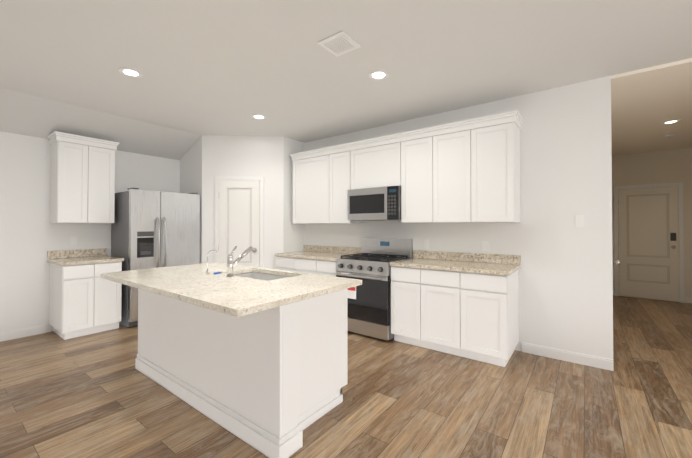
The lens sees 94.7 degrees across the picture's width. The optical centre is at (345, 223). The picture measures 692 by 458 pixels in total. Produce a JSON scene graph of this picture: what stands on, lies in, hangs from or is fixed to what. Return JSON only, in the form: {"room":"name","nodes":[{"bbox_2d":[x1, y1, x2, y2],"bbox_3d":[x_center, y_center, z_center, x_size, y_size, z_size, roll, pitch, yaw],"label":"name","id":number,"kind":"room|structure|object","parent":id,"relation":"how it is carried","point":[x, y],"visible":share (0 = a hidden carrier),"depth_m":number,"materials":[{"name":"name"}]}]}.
{"room":"kitchen","nodes":[
{"label":"kitchen","id":0,"kind":"room"},
{"bbox_2d":[0,131,179,332],"bbox_3d":[-4.673,-0.007,2.847,0.120,2.720,6.200,0,-1,37],"label":"wall","id":1,"kind":"structure","parent":0,"point":[31,235],"depth_m":3.90,"materials":[{"name":"paint"}]},
{"bbox_2d":[0,325,45,341],"bbox_3d":[-5.049,1.297,2.222,0.014,0.100,4.370,0,-1,37],"label":"baseboard","id":2,"kind":"structure","parent":1,"relation":"attached to","point":[20,333],"depth_m":3.80,"materials":[{"name":"paint"}]},
{"bbox_2d":[48,131,118,222],"bbox_3d":[-3.395,-0.542,4.134,0.378,1.085,0.655,0,-1,37],"label":"upper cabinet","id":3,"kind":"object","parent":1,"relation":"attached to","point":[82,183],"visible":0.98,"depth_m":3.99,"materials":[{"name":"paint"}]},
{"bbox_2d":[0,87,201,159],"bbox_3d":[-4.345,-1.219,2.612,0.699,0.299,6.199,0,-1,37],"label":"sloped ceiling","id":4,"kind":"structure","parent":0,"point":[21,113],"depth_m":3.96,"materials":[{"name":"paint"}]},
{"bbox_2d":[180,135,304,268],"bbox_3d":[-1.739,0.018,5.382,1.760,2.720,1.380,0,-1,37],"label":"wall","id":5,"kind":"structure","parent":0,"point":[205,160],"depth_m":4.93,"materials":[{"name":"paint"}]},
{"bbox_2d":[215,176,263,267],"bbox_3d":[-1.630,0.328,4.882,0.574,2.091,0.494,0,-1,37],"label":"pantry door","id":6,"kind":"structure","parent":5,"relation":"in","point":[239,212],"depth_m":4.87,"materials":[{"name":"paint"}]},
{"bbox_2d":[0,296,691,457],"bbox_3d":[0.954,1.374,1.978,10.300,0.060,11.600,0,-1,37],"label":"floor","id":7,"kind":"structure","parent":0,"point":[96,395],"depth_m":2.37,"materials":[{"name":"brown wood"}]},
{"bbox_2d":[49,261,121,339],"bbox_3d":[-3.299,0.927,4.047,0.618,0.876,0.585,0,-1,37],"label":"base cabinet","id":8,"kind":"object","parent":7,"relation":"on","point":[84,299],"visible":0.9,"depth_m":3.83,"materials":[{"name":"paint"}]},
{"bbox_2d":[47,248,123,265],"bbox_3d":[-3.296,0.418,4.043,0.633,0.140,0.625,0,-1,37],"label":"countertop","id":9,"kind":"structure","parent":8,"relation":"on","point":[72,257],"depth_m":4.06,"materials":[{"name":"stone"}]},
{"bbox_2d":[111,188,199,326],"bbox_3d":[-2.731,0.458,4.635,0.767,1.825,0.920,0,-1,37],"label":"refrigerator","id":10,"kind":"object","parent":7,"relation":"on","point":[153,229],"visible":0.6,"depth_m":4.32,"materials":[{"name":"grey metal"}]},
{"bbox_2d":[135,272,346,457],"bbox_3d":[-0.926,0.913,2.688,1.989,0.876,0.794,0,-1,37],"label":"kitchen island","id":11,"kind":"object","parent":7,"relation":"on","point":[270,383],"visible":0.85,"depth_m":2.15,"materials":[{"name":"paint"}]},
{"bbox_2d":[100,262,361,316],"bbox_3d":[-1.009,0.455,2.610,2.021,0.038,1.095,0,-1,37],"label":"island countertop","id":12,"kind":"structure","parent":11,"relation":"on","point":[235,296],"depth_m":2.22,"materials":[{"name":"stone"}]},
{"bbox_2d":[205,250,216,273],"bbox_3d":[-1.174,0.335,2.786,0.032,0.204,0.108,0,-1,37],"label":"tap","id":13,"kind":"object","parent":12,"relation":"on","point":[207,272],"visible":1,"depth_m":2.75,"materials":[{"name":"silver metal"}]},
{"bbox_2d":[226,246,252,277],"bbox_3d":[-0.877,0.311,2.633,0.064,0.249,0.242,0,-1,37],"label":"faucet","id":14,"kind":"object","parent":12,"relation":"on","point":[231,264],"visible":1,"depth_m":2.55,"materials":[{"name":"silver metal"}]},
{"bbox_2d":[234,272,286,280],"bbox_3d":[-0.750,0.578,2.758,0.682,0.200,0.377,0,-1,37],"label":"sink","id":15,"kind":"object","parent":12,"relation":"in","point":[260,276],"visible":0.04,"depth_m":3.02,"materials":[{"name":"white"}]},
{"bbox_2d":[276,256,335,276],"bbox_3d":[-0.401,0.933,4.690,1.194,0.876,0.618,0,-1,37],"label":"base cabinet","id":16,"kind":"object","parent":7,"relation":"on","point":[318,267],"visible":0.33,"depth_m":4.42,"materials":[{"name":"paint"}]},
{"bbox_2d":[335,237,412,340],"bbox_3d":[0.347,0.782,4.056,0.752,1.165,0.715,0,-1,37],"label":"range","id":17,"kind":"object","parent":7,"relation":"on","point":[369,306],"visible":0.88,"depth_m":3.81,"materials":[{"name":"metal"}]},
{"bbox_2d":[391,266,518,366],"bbox_3d":[1.171,0.921,3.508,1.207,0.876,0.618,0,-1,37],"label":"base cabinet","id":18,"kind":"object","parent":7,"relation":"on","point":[473,316],"visible":0.98,"depth_m":3.20,"materials":[{"name":"paint"}]},
{"bbox_2d":[275,245,520,275],"bbox_3d":[0.391,0.419,4.090,3.187,0.140,0.633,0,-1,37],"label":"countertop","id":19,"kind":"structure","parent":18,"relation":"on","point":[499,264],"depth_m":3.64,"materials":[{"name":"stone"}]},
{"bbox_2d":[0,0,691,154],"bbox_3d":[1.014,-1.390,2.086,10.300,0.090,11.800,0,-1,37],"label":"ceiling","id":20,"kind":"structure","parent":0,"point":[220,67],"depth_m":2.67,"materials":[{"name":"paint"}]},
{"bbox_2d":[118,67,142,77],"bbox_3d":[-1.949,-1.364,2.888,0.184,0.006,0.184,0,-1,37],"label":"recessed light","id":21,"kind":"object","parent":20,"relation":"in","point":[129,72],"visible":1,"depth_m":2.88,"materials":[{"name":"white plastic"}]},
{"bbox_2d":[251,114,265,119],"bbox_3d":[-1.107,-1.352,4.057,0.184,0.006,0.184,0,-1,37],"label":"recessed light","id":22,"kind":"object","parent":20,"relation":"in","point":[258,116],"visible":1,"depth_m":4.04,"materials":[{"name":"white plastic"}]},
{"bbox_2d":[318,31,360,56],"bbox_3d":[-0.050,-1.365,2.435,0.236,0.012,0.236,0,-1,37],"label":"ceiling vent","id":23,"kind":"object","parent":20,"relation":"in","point":[339,43],"visible":1,"depth_m":2.42,"materials":[{"name":"grey plastic"}]},
{"bbox_2d":[369,70,388,79],"bbox_3d":[0.301,-1.363,2.935,0.184,0.006,0.184,0,-1,37],"label":"recessed light","id":24,"kind":"object","parent":20,"relation":"in","point":[379,74],"visible":1,"depth_m":2.92,"materials":[{"name":"white plastic"}]},
{"bbox_2d":[665,133,675,136],"bbox_3d":[4.818,-1.303,4.729,0.120,0.030,0.120,0,-1,37],"label":"smoke detector","id":25,"kind":"object","parent":20,"relation":"attached to","point":[670,135],"visible":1,"depth_m":4.70,"materials":[{"name":"white plastic"}]},
{"bbox_2d":[661,119,680,123],"bbox_3d":[4.241,-1.321,4.162,0.184,0.006,0.184,0,-1,37],"label":"recessed light","id":26,"kind":"object","parent":20,"relation":"in","point":[672,121],"visible":1,"depth_m":4.14,"materials":[{"name":"white plastic"}]},
{"bbox_2d":[304,76,612,358],"bbox_3d":[0.917,0.006,4.172,3.939,2.720,0.120,0,-1,37],"label":"wall","id":27,"kind":"structure","parent":0,"point":[566,286],"depth_m":3.22,"materials":[{"name":"paint"}]},
{"bbox_2d":[289,143,363,223],"bbox_3d":[-0.311,-0.535,4.787,1.155,1.085,0.378,0,-1,37],"label":"upper cabinet","id":28,"kind":"object","parent":27,"relation":"attached to","point":[321,182],"visible":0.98,"depth_m":4.62,"materials":[{"name":"paint"}]},
{"bbox_2d":[349,133,400,189],"bbox_3d":[0.455,-0.766,4.214,0.758,0.635,0.378,0,-1,37],"label":"upper cabinet","id":29,"kind":"object","parent":27,"relation":"attached to","point":[376,162],"visible":0.77,"depth_m":4.07,"materials":[{"name":"paint"}]},
{"bbox_2d":[348,186,400,220],"bbox_3d":[0.444,-0.242,4.195,0.754,0.407,0.412,0,-1,37],"label":"microwave","id":30,"kind":"object","parent":29,"relation":"attached to","point":[375,204],"visible":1,"depth_m":4.00,"materials":[{"name":"metal"}]},
{"bbox_2d":[400,130,427,222],"bbox_3d":[0.951,-0.534,3.856,0.460,1.065,0.348,0,-1,37],"label":"upper cabinet","id":31,"kind":"object","parent":27,"relation":"attached to","point":[414,191],"depth_m":3.76,"materials":[{"name":"paint"}]},
{"bbox_2d":[424,239,428,248],"bbox_3d":[1.014,0.265,4.016,0.070,0.116,0.007,0,-1,37],"label":"electrical outlet plate","id":32,"kind":"object","parent":27,"relation":"attached to","point":[426,244],"visible":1,"depth_m":4.01,"materials":[{"name":"white plastic"}]},
{"bbox_2d":[424,122,467,222],"bbox_3d":[1.255,-0.536,3.628,0.536,1.065,0.348,0,-1,37],"label":"upper cabinet","id":33,"kind":"object","parent":27,"relation":"attached to","point":[443,145],"depth_m":3.53,"materials":[{"name":"paint"}]},
{"bbox_2d":[482,241,488,250],"bbox_3d":[1.574,0.260,3.595,0.070,0.116,0.007,0,-1,37],"label":"electrical outlet plate","id":34,"kind":"object","parent":27,"relation":"attached to","point":[485,245],"visible":1,"depth_m":3.59,"materials":[{"name":"white plastic"}]},
{"bbox_2d":[464,110,519,222],"bbox_3d":[1.563,-0.539,3.396,0.470,1.065,0.348,0,-1,37],"label":"upper cabinet","id":35,"kind":"object","parent":27,"relation":"attached to","point":[466,171],"depth_m":3.26,"materials":[{"name":"paint"}]},
{"bbox_2d":[522,342,613,370],"bbox_3d":[2.155,1.306,3.143,0.740,0.100,0.014,0,-1,37],"label":"baseboard","id":36,"kind":"structure","parent":27,"relation":"attached to","point":[579,358],"depth_m":3.12,"materials":[{"name":"paint"}]},
{"bbox_2d":[575,215,583,226],"bbox_3d":[2.260,-0.020,3.080,0.070,0.116,0.008,0,-1,37],"label":"switch plate","id":37,"kind":"object","parent":27,"relation":"attached to","point":[579,220],"visible":1,"depth_m":3.08,"materials":[{"name":"white plastic"}]},
{"bbox_2d":[612,147,691,302],"bbox_3d":[5.679,0.022,5.770,1.990,2.720,0.120,0,-1,37],"label":"wall","id":38,"kind":"structure","parent":0,"point":[662,166],"depth_m":5.70,"materials":[{"name":"paint"}]},
{"bbox_2d":[614,182,683,302],"bbox_3d":[5.470,0.337,5.779,0.922,2.091,0.108,0,-1,37],"label":"front door","id":39,"kind":"structure","parent":38,"relation":"in","point":[649,231],"depth_m":5.78,"materials":[{"name":"paint"}]},
{"bbox_2d":[685,297,691,302],"bbox_3d":[6.106,1.328,5.351,0.580,0.100,0.014,0,-1,37],"label":"baseboard","id":40,"kind":"structure","parent":38,"relation":"attached to","point":[688,299],"depth_m":5.50,"materials":[{"name":"paint"}]}
]}

